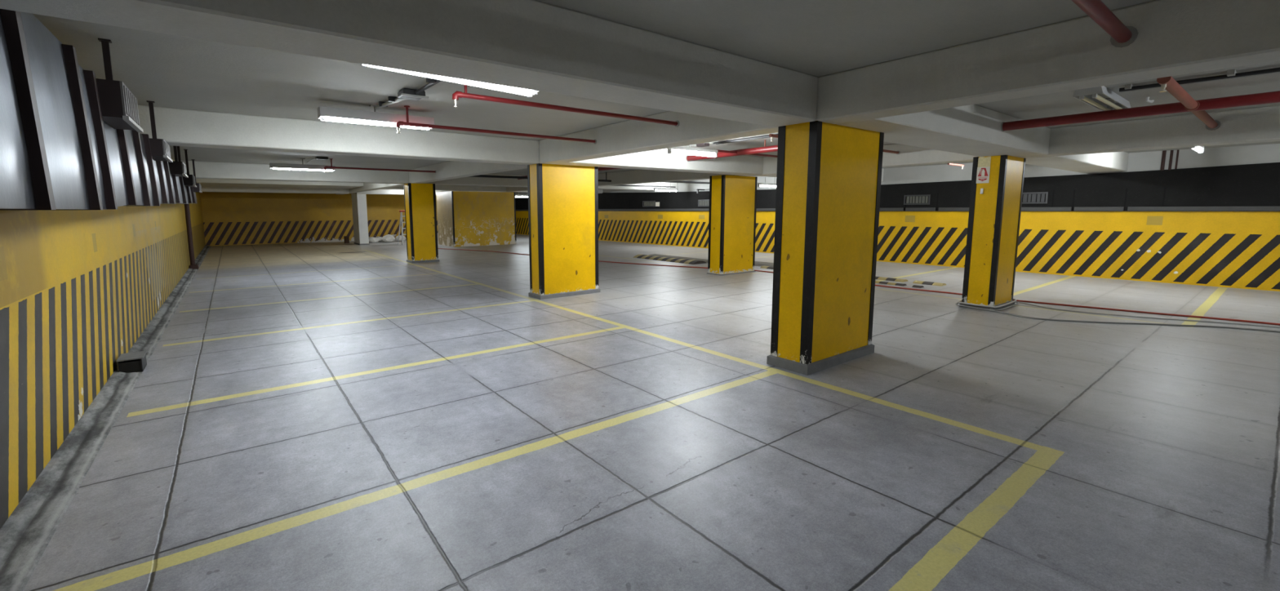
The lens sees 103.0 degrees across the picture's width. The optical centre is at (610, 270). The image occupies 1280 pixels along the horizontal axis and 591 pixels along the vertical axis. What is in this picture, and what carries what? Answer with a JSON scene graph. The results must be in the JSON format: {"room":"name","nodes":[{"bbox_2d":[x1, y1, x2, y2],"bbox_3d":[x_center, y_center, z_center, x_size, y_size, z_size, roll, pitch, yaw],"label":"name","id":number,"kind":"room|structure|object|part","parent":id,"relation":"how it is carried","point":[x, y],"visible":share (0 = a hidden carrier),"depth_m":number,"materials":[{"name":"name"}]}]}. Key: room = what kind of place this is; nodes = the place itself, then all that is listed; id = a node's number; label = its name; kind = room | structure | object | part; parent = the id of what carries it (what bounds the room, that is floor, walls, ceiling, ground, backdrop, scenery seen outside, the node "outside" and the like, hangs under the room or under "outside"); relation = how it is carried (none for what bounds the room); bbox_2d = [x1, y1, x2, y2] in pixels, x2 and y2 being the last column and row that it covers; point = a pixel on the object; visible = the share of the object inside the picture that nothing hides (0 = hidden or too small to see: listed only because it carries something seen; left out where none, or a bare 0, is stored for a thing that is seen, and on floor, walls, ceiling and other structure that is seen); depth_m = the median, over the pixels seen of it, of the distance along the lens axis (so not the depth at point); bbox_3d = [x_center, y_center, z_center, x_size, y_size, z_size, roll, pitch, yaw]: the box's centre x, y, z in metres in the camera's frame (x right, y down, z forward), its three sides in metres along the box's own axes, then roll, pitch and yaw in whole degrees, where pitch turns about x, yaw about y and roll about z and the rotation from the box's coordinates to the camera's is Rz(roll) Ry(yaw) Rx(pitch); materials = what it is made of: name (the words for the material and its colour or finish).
{"room":"parking garage","nodes":[
{"label":"parking garage","id":0,"kind":"room"},
{"bbox_2d":[0,191,205,528],"bbox_3d":[-7.295,-0.746,8.001,0.200,2.620,34.000,-5,9,-36],"label":"wall","id":1,"kind":"structure","parent":0,"point":[79,288],"depth_m":3.48,"materials":[{"name":"paint"}]},
{"bbox_2d":[184,204,199,269],"bbox_3d":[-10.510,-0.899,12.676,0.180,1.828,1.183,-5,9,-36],"label":"downpipe","id":2,"kind":"object","parent":1,"relation":"attached to","point":[193,265],"visible":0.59,"depth_m":13.00,"materials":[{"name":"black metal"}]},
{"bbox_2d":[200,191,438,246],"bbox_3d":[-12.422,-2.788,25.129,12.160,2.620,0.200,-5,9,-36],"label":"wall","id":3,"kind":"structure","parent":0,"point":[229,219],"depth_m":23.33,"materials":[{"name":"paint"}]},
{"bbox_2d":[22,234,1279,590],"bbox_3d":[-2.314,-0.205,15.183,16.900,0.200,39.600,-5,9,-36],"label":"floor","id":4,"kind":"structure","parent":0,"point":[326,415],"depth_m":3.32,"materials":[{"name":"tile"}]},
{"bbox_2d":[0,245,210,590],"bbox_3d":[-8.330,0.330,9.863,0.185,0.045,29.600,-5,9,-36],"label":"gutter","id":5,"kind":"object","parent":4,"relation":"on","point":[26,534],"visible":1,"depth_m":2.90,"materials":[{"name":"grey concrete"}]},
{"bbox_2d":[115,351,146,373],"bbox_3d":[-4.517,0.869,4.801,0.180,0.135,0.280,-5,9,-36],"label":"outlet box","id":6,"kind":"object","parent":5,"relation":"on","point":[135,362],"visible":0.94,"depth_m":4.73,"materials":[{"name":"black plastic"}]},
{"bbox_3d":[-4.517,0.808,4.794,0.180,0.012,0.280,-5,9,-36],"label":"lid","id":7,"kind":"part","parent":6,"relation":"part of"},
{"bbox_2d":[343,235,349,243],"bbox_3d":[-12.150,-1.418,23.361,0.180,0.320,0.200,-5,9,-36],"label":"stub","id":8,"kind":"object","parent":4,"relation":"on","point":[346,238],"visible":1,"depth_m":23.28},
{"bbox_2d":[351,192,369,244],"bbox_3d":[-11.153,-2.300,22.592,0.400,2.250,1.290,-5,9,-36],"label":"column","id":9,"kind":"structure","parent":4,"relation":"on","point":[361,237],"depth_m":22.15,"materials":[{"name":"white paint"}]},
{"bbox_2d":[368,236,379,242],"bbox_3d":[-11.075,-1.431,23.686,0.488,0.262,0.401,-5,9,-36],"label":"rubble heap","id":10,"kind":"object","parent":4,"relation":"on","point":[371,239],"visible":0.91,"depth_m":23.56,"materials":[{"name":"paint"}]},
{"bbox_2d":[382,234,395,242],"bbox_3d":[-10.497,-1.523,23.976,0.638,0.372,0.490,-5,9,-36],"label":"rubble heap","id":11,"kind":"object","parent":4,"relation":"on","point":[387,238],"visible":1,"depth_m":23.81,"materials":[{"name":"paint"}]},
{"bbox_2d":[395,235,405,241],"bbox_3d":[-10.195,-1.565,24.660,0.500,0.290,0.418,-5,9,-36],"label":"rubble heap","id":12,"kind":"object","parent":4,"relation":"on","point":[400,236],"visible":0.67,"depth_m":24.52,"materials":[{"name":"paint"}]},
{"bbox_2d":[397,210,406,244],"bbox_3d":[-9.015,-1.889,22.322,0.588,1.496,0.849,-5,9,-36],"label":"stepladder","id":13,"kind":"object","parent":4,"relation":"on","point":[401,211],"visible":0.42,"depth_m":22.03,"materials":[{"name":"metal"}]},
{"bbox_3d":[-9.296,-1.861,22.359,0.469,1.433,0.040,6,9,42],"label":"leg","id":14,"kind":"part","parent":13,"relation":"part of","materials":[{"name":"metal"}]},
{"bbox_3d":[-9.041,-1.819,22.003,0.060,1.432,0.369,-2,7,-18],"label":"rail","id":15,"kind":"part","parent":13,"relation":"part of","materials":[{"name":"metal"}]},
{"bbox_2d":[403,182,439,262],"bbox_3d":[-5.519,-1.382,14.778,0.786,2.254,0.556,-5,9,-36],"label":"column","id":16,"kind":"structure","parent":4,"relation":"on","point":[420,199],"depth_m":14.57,"materials":[{"name":"yellow paint"}]},
{"bbox_2d":[435,191,516,247],"bbox_3d":[-5.874,-2.272,22.214,2.796,2.250,1.958,-5,9,-36],"label":"wall","id":17,"kind":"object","parent":4,"relation":"on","point":[464,219],"visible":1,"depth_m":21.39,"materials":[{"name":"yellow paint"}]},
{"bbox_2d":[527,163,599,299],"bbox_3d":[-0.821,-0.696,8.941,1.231,2.254,0.436,-5,9,-36],"label":"column","id":18,"kind":"structure","parent":4,"relation":"on","point":[563,199],"depth_m":8.72,"materials":[{"name":"yellow paint"}]},
{"bbox_2d":[632,253,707,264],"bbox_3d":[2.147,-0.337,14.964,1.180,0.085,3.350,-5,9,-36],"label":"bump","id":19,"kind":"object","parent":4,"relation":"on","point":[689,260],"visible":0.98,"depth_m":14.92,"materials":[{"name":"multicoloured rubber"}]},
{"bbox_2d":[706,174,757,275],"bbox_3d":[2.861,-1.071,11.955,1.226,2.254,0.456,-5,9,-36],"label":"column","id":20,"kind":"structure","parent":4,"relation":"on","point":[732,198],"depth_m":11.71,"materials":[{"name":"yellow paint"}]},
{"bbox_2d":[754,261,773,269],"bbox_3d":[4.417,-0.121,13.207,1.250,0.060,2.000,-5,9,-36],"label":"bump","id":21,"kind":"object","parent":4,"relation":"on","point":[768,265],"visible":0.2,"depth_m":13.41,"materials":[{"name":"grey concrete"}]},
{"bbox_2d":[766,120,884,375],"bbox_3d":[2.137,-0.234,5.011,1.226,2.254,0.436,-5,9,-36],"label":"column","id":22,"kind":"structure","parent":4,"relation":"on","point":[828,175],"depth_m":4.74,"materials":[{"name":"yellow paint"}]},
{"bbox_2d":[438,248,1279,325],"bbox_3d":[1.780,-0.081,13.090,23.967,0.026,1.350,6,9,42],"label":"hose","id":23,"kind":"object","parent":4,"relation":"on","point":[1054,304],"visible":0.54,"depth_m":7.83,"materials":[{"name":"red rubber"}]},
{"bbox_2d":[875,276,946,288],"bbox_3d":[5.801,0.221,10.387,0.820,0.045,1.590,-5,9,-36],"label":"bump","id":24,"kind":"object","parent":4,"relation":"on","point":[876,277],"visible":0.73,"depth_m":10.17,"materials":[{"name":"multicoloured rubber"}]},
{"bbox_2d":[959,155,1026,310],"bbox_3d":[5.843,-0.577,7.765,0.916,2.254,0.446,-5,9,-36],"label":"column","id":25,"kind":"structure","parent":4,"relation":"on","point":[994,214],"depth_m":7.54,"materials":[{"name":"yellow paint"}]},
{"bbox_2d":[976,155,991,183],"bbox_3d":[5.451,-1.477,7.447,0.006,0.390,0.170,-5,9,-36],"label":"fire extinguisher sign","id":26,"kind":"object","parent":25,"relation":"attached to","point":[984,163],"visible":1,"depth_m":7.44,"materials":[{"name":"white plastic"}]},
{"bbox_3d":[5.455,-1.400,7.453,0.003,0.235,0.160,-5,9,-36],"label":"plate","id":27,"kind":"part","parent":26,"relation":"part of","materials":[{"name":"white plastic"}]},
{"bbox_2d":[955,301,1279,333],"bbox_3d":[7.526,0.754,5.923,1.282,0.043,5.864,-6,9,-42],"label":"cable","id":28,"kind":"object","parent":4,"relation":"on","point":[956,304],"visible":0.74,"depth_m":6.63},
{"bbox_2d":[957,298,1279,328],"bbox_3d":[7.744,0.696,6.210,5.756,0.091,1.075,6,9,42],"label":"cable","id":29,"kind":"object","parent":4,"relation":"on","point":[1015,300],"visible":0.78,"depth_m":7.08,"materials":[{"name":"rubber"}]},
{"bbox_2d":[32,0,1279,181],"bbox_3d":[-2.324,-3.005,14.847,16.900,0.200,39.600,-5,9,-36],"label":"ceiling","id":30,"kind":"structure","parent":0,"point":[815,37],"depth_m":3.96,"materials":[{"name":"grey concrete"}]},
{"bbox_2d":[0,8,202,210],"bbox_3d":[-4.936,-1.190,5.324,0.473,1.114,17.000,-5,9,-36],"label":"ventilation duct","id":31,"kind":"object","parent":30,"relation":"hanging from","point":[71,138],"visible":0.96,"depth_m":2.60,"materials":[{"name":"metal"}]},
{"bbox_3d":[-3.355,-1.363,3.350,0.115,0.310,0.050,-5,9,-36],"label":"hanger rod","id":32,"kind":"part","parent":31,"relation":"part of","materials":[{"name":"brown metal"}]},
{"bbox_2d":[119,80,140,126],"bbox_3d":[-3.346,-1.135,3.547,0.018,0.230,0.660,-5,9,-36],"label":"grille","id":33,"kind":"object","parent":31,"relation":"attached to","point":[128,105],"depth_m":3.38,"materials":[{"name":"metal"}]},
{"bbox_3d":[-4.761,-1.538,5.238,0.120,0.405,0.050,-5,9,-36],"label":"hanger rod","id":34,"kind":"part","parent":31,"relation":"part of","materials":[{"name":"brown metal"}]},
{"bbox_2d":[161,138,171,158],"bbox_3d":[-4.805,-1.298,5.503,0.018,0.175,0.650,-5,9,-36],"label":"grille","id":35,"kind":"object","parent":31,"relation":"attached to","point":[166,152],"depth_m":5.28,"materials":[{"name":"metal"}]},
{"bbox_3d":[-6.337,-1.768,7.344,0.120,0.440,0.050,-5,9,-36],"label":"hanger rod","id":36,"kind":"part","parent":31,"relation":"part of","materials":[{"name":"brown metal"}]},
{"bbox_3d":[-7.003,-1.860,8.214,0.095,0.460,0.050,-5,9,-36],"label":"hanger rod","id":37,"kind":"part","parent":31,"relation":"part of","materials":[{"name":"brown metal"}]},
{"bbox_2d":[181,161,186,174],"bbox_3d":[-6.342,-1.502,7.560,0.018,0.180,0.700,-5,9,-36],"label":"grille","id":38,"kind":"object","parent":31,"relation":"attached to","point":[184,171],"depth_m":7.30,"materials":[{"name":"metal"}]},
{"bbox_3d":[-7.829,-1.978,9.339,0.120,0.490,0.050,-5,9,-36],"label":"hanger rod","id":39,"kind":"part","parent":31,"relation":"part of","materials":[{"name":"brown metal"}]},
{"bbox_3d":[-9.201,-2.169,11.175,0.120,0.540,0.050,-5,9,-36],"label":"hanger rod","id":40,"kind":"part","parent":31,"relation":"part of","materials":[{"name":"brown metal"}]},
{"bbox_2d":[191,174,195,185],"bbox_3d":[-7.774,-1.672,9.479,0.018,0.190,0.700,-5,9,-36],"label":"grille","id":41,"kind":"object","parent":31,"relation":"attached to","point":[193,183],"depth_m":9.22,"materials":[{"name":"metal"}]},
{"bbox_2d":[200,186,349,194],"bbox_3d":[-13.301,-3.308,20.268,5.070,0.420,0.400,-5,9,-36],"label":"ceiling beam","id":42,"kind":"structure","parent":30,"relation":"attached to","point":[204,188],"depth_m":20.02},
{"bbox_2d":[195,178,363,188],"bbox_3d":[-12.287,-3.248,18.902,5.070,0.220,3.000,-5,9,-36],"label":"ceiling beam","id":43,"kind":"structure","parent":30,"relation":"attached to","point":[204,182],"depth_m":18.05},
{"bbox_2d":[173,160,408,184],"bbox_3d":[-7.885,-2.482,13.034,5.070,0.370,0.550,-5,9,-36],"label":"ceiling beam","id":44,"kind":"structure","parent":30,"relation":"attached to","point":[203,170],"depth_m":12.58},
{"bbox_2d":[269,158,335,171],"bbox_3d":[-6.698,-2.305,11.051,1.208,0.257,0.210,-5,9,-36],"label":"lamp","id":45,"kind":"object","parent":30,"relation":"hanging from","point":[302,166],"visible":0.84,"depth_m":10.96,"materials":[{"name":"white plastic"}]},
{"bbox_2d":[306,156,328,163],"bbox_3d":[-6.263,-2.358,10.853,0.618,0.106,0.252,5,9,37],"label":"conduit","id":46,"kind":"object","parent":30,"relation":"attached to","point":[316,157],"visible":1,"depth_m":10.71,"materials":[{"name":"grey metal"}]},
{"bbox_2d":[137,105,539,164],"bbox_3d":[-3.320,-1.764,6.937,5.070,0.370,0.410,-5,9,-36],"label":"ceiling beam","id":47,"kind":"structure","parent":30,"relation":"attached to","point":[176,126],"depth_m":6.46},
{"bbox_2d":[317,104,434,130],"bbox_3d":[-2.519,-1.677,5.508,1.138,0.207,0.210,-5,9,-36],"label":"lamp","id":48,"kind":"object","parent":30,"relation":"hanging from","point":[324,113],"visible":0.91,"depth_m":5.39,"materials":[{"name":"white plastic"}]},
{"bbox_3d":[-2.546,-1.726,5.482,0.090,0.105,0.060,-5,9,-36],"label":"stem","id":49,"kind":"part","parent":48,"relation":"part of","materials":[{"name":"grey metal"}]},
{"bbox_2d":[324,158,435,173],"bbox_3d":[-5.266,-2.373,11.739,2.417,0.295,0.068,-5,9,-36],"label":"pipe","id":50,"kind":"object","parent":30,"relation":"hanging from","point":[331,166],"visible":1,"depth_m":11.60,"materials":[{"name":"red metal"}]},
{"bbox_2d":[374,77,442,109],"bbox_3d":[-1.683,-1.634,4.555,0.241,0.072,2.338,-6,9,-38],"label":"conduit","id":51,"kind":"object","parent":30,"relation":"attached to","point":[406,93],"visible":0.77,"depth_m":4.75,"materials":[{"name":"black plastic"}]},
{"bbox_3d":[-1.831,-1.627,4.743,0.240,0.014,0.050,-5,9,-36],"label":"lid","id":52,"kind":"part","parent":51,"relation":"part of","materials":[{"name":"grey metal"}]},
{"bbox_2d":[0,0,817,127],"bbox_3d":[-0.386,-1.304,3.021,5.070,0.370,0.420,-5,9,-36],"label":"ceiling beam","id":53,"kind":"structure","parent":30,"relation":"attached to","point":[534,45],"depth_m":2.66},
{"bbox_2d":[355,189,468,195],"bbox_3d":[-9.032,-3.701,23.419,4.970,0.420,0.400,-5,9,-36],"label":"ceiling beam","id":54,"kind":"structure","parent":30,"relation":"attached to","point":[401,192],"depth_m":22.54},
{"bbox_2d":[382,185,506,191],"bbox_3d":[-6.520,-3.341,20.060,4.970,0.350,0.380,-5,9,-36],"label":"ceiling beam","id":55,"kind":"structure","parent":30,"relation":"attached to","point":[452,188],"depth_m":20.39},
{"bbox_2d":[360,63,539,97],"bbox_3d":[-1.099,-1.449,3.625,1.271,0.246,0.210,-5,9,-36],"label":"lamp","id":56,"kind":"object","parent":30,"relation":"hanging from","point":[527,92],"visible":0.31,"depth_m":3.71,"materials":[{"name":"white plastic"}]},
{"bbox_2d":[533,89,537,95],"bbox_3d":[-0.589,-1.415,3.954,0.030,0.097,0.032,-3,7,-37],"label":"socket","id":57,"kind":"object","parent":56,"relation":"attached to","point":[535,92],"depth_m":3.95,"materials":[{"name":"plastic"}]},
{"bbox_2d":[422,173,528,186],"bbox_3d":[-3.616,-2.875,16.184,4.970,0.370,0.550,-5,9,-36],"label":"ceiling beam","id":58,"kind":"structure","parent":30,"relation":"attached to","point":[468,181],"depth_m":15.73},
{"bbox_2d":[395,105,596,143],"bbox_3d":[-1.264,-1.724,6.229,2.616,0.295,0.064,-5,9,-36],"label":"pipe","id":59,"kind":"object","parent":30,"relation":"hanging from","point":[398,124],"visible":1,"depth_m":6.01,"materials":[{"name":"red metal"}]},
{"bbox_2d":[515,191,528,197],"bbox_3d":[-4.263,-3.818,24.718,1.200,0.530,0.060,-5,9,-36],"label":"lamp","id":60,"kind":"object","parent":30,"relation":"hanging from","point":[518,195],"visible":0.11,"depth_m":24.64,"materials":[{"name":"white plastic"}]},
{"bbox_2d":[467,172,611,182],"bbox_3d":[-1.990,-2.659,14.008,4.950,0.290,0.060,-5,9,-36],"label":"conduit","id":61,"kind":"object","parent":30,"relation":"attached to","point":[479,175],"visible":0.45,"depth_m":13.45,"materials":[{"name":"white metal"}]},
{"bbox_2d":[521,189,602,193],"bbox_3d":[-2.383,-3.721,23.113,4.700,0.350,0.380,-5,9,-36],"label":"ceiling beam","id":62,"kind":"structure","parent":30,"relation":"attached to","point":[600,191],"depth_m":24.25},
{"bbox_2d":[452,84,679,127],"bbox_3d":[-0.284,-1.587,4.959,2.568,0.270,0.071,-5,9,-36],"label":"pipe","id":63,"kind":"object","parent":30,"relation":"hanging from","point":[456,95],"visible":0.85,"depth_m":4.74,"materials":[{"name":"red metal"}]},
{"bbox_2d":[517,167,622,179],"bbox_3d":[-0.803,-2.543,12.727,0.104,0.222,6.680,-5,9,-36],"label":"pipe","id":64,"kind":"object","parent":30,"relation":"hanging from","point":[598,168],"visible":0.19,"depth_m":11.81,"materials":[{"name":"red metal"}]},
{"bbox_2d":[598,182,677,190],"bbox_3d":[0.580,-3.261,19.282,4.850,0.370,0.550,-5,9,-36],"label":"ceiling beam","id":65,"kind":"structure","parent":30,"relation":"attached to","point":[658,184],"depth_m":19.50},
{"bbox_2d":[611,184,675,187],"bbox_3d":[0.700,-3.173,19.012,4.690,0.044,0.044,-5,9,-36],"label":"conduit","id":66,"kind":"object","parent":65,"relation":"attached to","point":[620,184],"visible":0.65,"depth_m":19.42,"materials":[{"name":"white metal"}]},
{"bbox_2d":[556,148,763,175],"bbox_3d":[1.182,-2.121,9.777,4.970,0.370,0.470,-5,9,-36],"label":"ceiling beam","id":67,"kind":"structure","parent":30,"relation":"attached to","point":[658,159],"depth_m":9.56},
{"bbox_2d":[653,182,677,191],"bbox_3d":[2.075,-3.221,19.245,1.200,0.450,0.060,-5,9,-36],"label":"lamp","id":68,"kind":"object","parent":30,"relation":"hanging from","point":[670,189],"visible":0.88,"depth_m":19.31,"materials":[{"name":"white plastic"}]},
{"bbox_2d":[668,181,709,183],"bbox_3d":[3.091,-2.934,16.275,4.530,0.318,0.060,-5,9,-36],"label":"conduit","id":69,"kind":"object","parent":30,"relation":"attached to","point":[690,182],"visible":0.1,"depth_m":15.81,"materials":[{"name":"grey metal"}]},
{"bbox_2d":[666,145,717,157],"bbox_3d":[1.298,-1.952,7.995,1.080,0.280,0.060,-5,9,-36],"label":"lamp","id":70,"kind":"object","parent":30,"relation":"hanging from","point":[713,153],"visible":0.79,"depth_m":7.97,"materials":[{"name":"white plastic"}]},
{"bbox_2d":[696,133,777,146],"bbox_3d":[2.607,-2.002,7.489,0.253,0.070,3.404,-5,9,-37],"label":"conduit","id":71,"kind":"object","parent":30,"relation":"attached to","point":[703,144],"visible":0.42,"depth_m":8.26,"materials":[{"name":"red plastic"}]},
{"bbox_2d":[757,176,776,187],"bbox_3d":[4.941,-2.816,15.792,1.150,0.450,0.060,-5,9,-36],"label":"lamp","id":72,"kind":"object","parent":30,"relation":"hanging from","point":[764,184],"visible":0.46,"depth_m":15.66,"materials":[{"name":"white plastic"}]},
{"bbox_2d":[685,133,899,161],"bbox_3d":[3.444,-2.006,8.192,3.302,0.235,3.850,-2,7,-12],"label":"pipe","id":73,"kind":"object","parent":30,"relation":"hanging from","point":[757,151],"visible":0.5,"depth_m":8.62,"materials":[{"name":"red metal"}]},
{"bbox_2d":[335,0,1279,194],"bbox_3d":[-3.030,-2.256,11.018,0.300,0.370,33.600,-5,9,-36],"label":"ceiling beam","id":74,"kind":"structure","parent":30,"relation":"attached to","point":[1175,37],"depth_m":3.31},
{"bbox_2d":[755,168,884,182],"bbox_3d":[5.471,-2.515,12.943,5.080,0.370,0.470,-5,9,-36],"label":"ceiling beam","id":75,"kind":"structure","parent":30,"relation":"attached to","point":[882,169],"depth_m":11.94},
{"bbox_2d":[468,105,1279,192],"bbox_3d":[1.206,-2.646,14.145,0.320,0.370,33.600,-5,9,-36],"label":"ceiling beam","id":76,"kind":"structure","parent":30,"relation":"attached to","point":[1260,124],"depth_m":6.63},
{"bbox_2d":[836,104,1050,156],"bbox_3d":[4.014,-1.675,5.996,4.970,0.370,0.680,-5,9,-36],"label":"ceiling beam","id":77,"kind":"structure","parent":30,"relation":"attached to","point":[974,130],"depth_m":5.64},
{"bbox_2d":[1000,75,1279,131],"bbox_3d":[7.148,-1.323,2.876,3.673,0.148,8.100,-5,9,-36],"label":"pipe","id":78,"kind":"object","parent":77,"relation":"attached to","point":[1187,103],"visible":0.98,"depth_m":5.00,"materials":[{"name":"red metal"}]},
{"bbox_2d":[946,163,964,168],"bbox_3d":[7.421,-2.333,10.930,0.800,0.265,0.040,-5,9,-36],"label":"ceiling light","id":79,"kind":"object","parent":30,"relation":"hanging from","point":[953,164],"visible":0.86,"depth_m":10.92,"materials":[{"name":"white plastic"}]},
{"bbox_2d":[1025,151,1128,173],"bbox_3d":[8.363,-2.076,9.206,5.230,0.370,0.680,-5,9,-36],"label":"ceiling beam","id":80,"kind":"structure","parent":30,"relation":"attached to","point":[1114,161],"depth_m":9.17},
{"bbox_2d":[1072,85,1130,111],"bbox_3d":[4.936,-1.707,5.089,1.308,0.127,0.210,-5,9,-36],"label":"lamp","id":81,"kind":"object","parent":30,"relation":"attached to","point":[1090,96],"visible":0.78,"depth_m":4.94,"materials":[{"name":"white metal"}]},
{"bbox_2d":[1071,0,1137,47],"bbox_3d":[1.694,-1.235,1.976,2.988,0.270,0.112,-5,9,-36],"label":"pipe","id":82,"kind":"object","parent":30,"relation":"hanging from","point":[1122,36],"visible":1,"depth_m":2.58,"materials":[{"name":"red metal"}]},
{"bbox_2d":[1146,97,1154,102],"bbox_3d":[5.508,-1.738,5.186,0.078,0.062,0.038,-1,7,-4],"label":"ceiling hook","id":83,"kind":"object","parent":30,"relation":"attached to","point":[1147,98],"visible":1,"depth_m":5.18,"materials":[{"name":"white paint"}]},
{"bbox_2d":[1189,146,1204,153],"bbox_3d":[9.462,-2.039,8.201,1.200,0.210,0.060,-5,9,-36],"label":"lamp","id":84,"kind":"object","parent":30,"relation":"hanging from","point":[1199,149],"visible":0.45,"depth_m":8.28,"materials":[{"name":"white plastic"}]},
{"bbox_2d":[1119,66,1279,92],"bbox_3d":[6.869,-1.362,1.973,0.216,0.052,7.003,-5,9,-37],"label":"conduit","id":85,"kind":"object","parent":30,"relation":"attached to","point":[1232,73],"visible":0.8,"depth_m":4.30,"materials":[{"name":"metal"}]},
{"bbox_2d":[508,143,1279,291],"bbox_3d":[3.799,-2.153,19.403,0.200,2.620,39.200,-6,9,-38],"label":"wall","id":86,"kind":"structure","parent":0,"point":[1221,249],"depth_m":11.02,"materials":[{"name":"paint"}]},
{"bbox_2d":[515,162,1279,211],"bbox_3d":[3.953,-2.718,18.946,0.062,0.990,38.000,-6,9,-38],"label":"cladding","id":87,"kind":"object","parent":86,"relation":"attached to","point":[1258,184],"visible":0.72,"depth_m":10.76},
{"bbox_2d":[642,200,655,207],"bbox_3d":[1.632,-2.861,21.831,0.026,0.260,0.800,-6,9,-38],"label":"vent grilles","id":88,"kind":"object","parent":87,"relation":"attached to","point":[652,203],"depth_m":21.81,"materials":[{"name":"metal"}]},
{"bbox_3d":[1.644,-2.860,21.826,0.011,0.180,0.668,-6,9,-38],"label":"pane","id":89,"kind":"part","parent":88,"relation":"part of","materials":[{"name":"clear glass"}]},
{"bbox_2d":[697,199,709,206],"bbox_3d":[3.587,-2.572,19.377,0.026,0.260,0.700,-6,9,-38],"label":"vent grilles","id":90,"kind":"object","parent":87,"relation":"attached to","point":[700,202],"depth_m":19.42,"materials":[{"name":"grey metal"}]},
{"bbox_3d":[3.589,-2.573,19.385,0.011,0.180,0.600,-6,9,-38],"label":"pane","id":91,"kind":"part","parent":90,"relation":"part of","materials":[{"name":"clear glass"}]},
{"bbox_2d":[515,205,1279,210],"bbox_3d":[3.929,-2.271,18.979,0.040,0.085,38.000,-6,9,-38],"label":"trim ledge","id":92,"kind":"object","parent":87,"relation":"attached to","point":[1275,207],"visible":0.69,"depth_m":10.87,"materials":[{"name":"metal"}]},
{"bbox_2d":[903,194,930,204],"bbox_3d":[8.186,-1.894,13.607,0.026,0.260,0.640,-6,9,-38],"label":"vent grilles","id":93,"kind":"object","parent":87,"relation":"attached to","point":[908,202],"depth_m":13.60,"materials":[{"name":"grey metal"}]},
{"bbox_3d":[8.193,-1.894,13.607,0.011,0.180,0.523,-6,9,-38],"label":"pane","id":94,"kind":"part","parent":93,"relation":"part of","materials":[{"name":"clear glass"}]},
{"bbox_2d":[1022,191,1048,204],"bbox_3d":[9.678,-1.674,11.734,0.026,0.260,0.630,-6,9,-38],"label":"vent grilles","id":95,"kind":"object","parent":87,"relation":"attached to","point":[1033,196],"depth_m":11.66,"materials":[{"name":"grey metal"}]},
{"bbox_3d":[9.697,-1.672,11.720,0.011,0.180,0.474,-6,9,-38],"label":"pane","id":96,"kind":"part","parent":95,"relation":"part of","materials":[{"name":"grey metal"}]}
]}

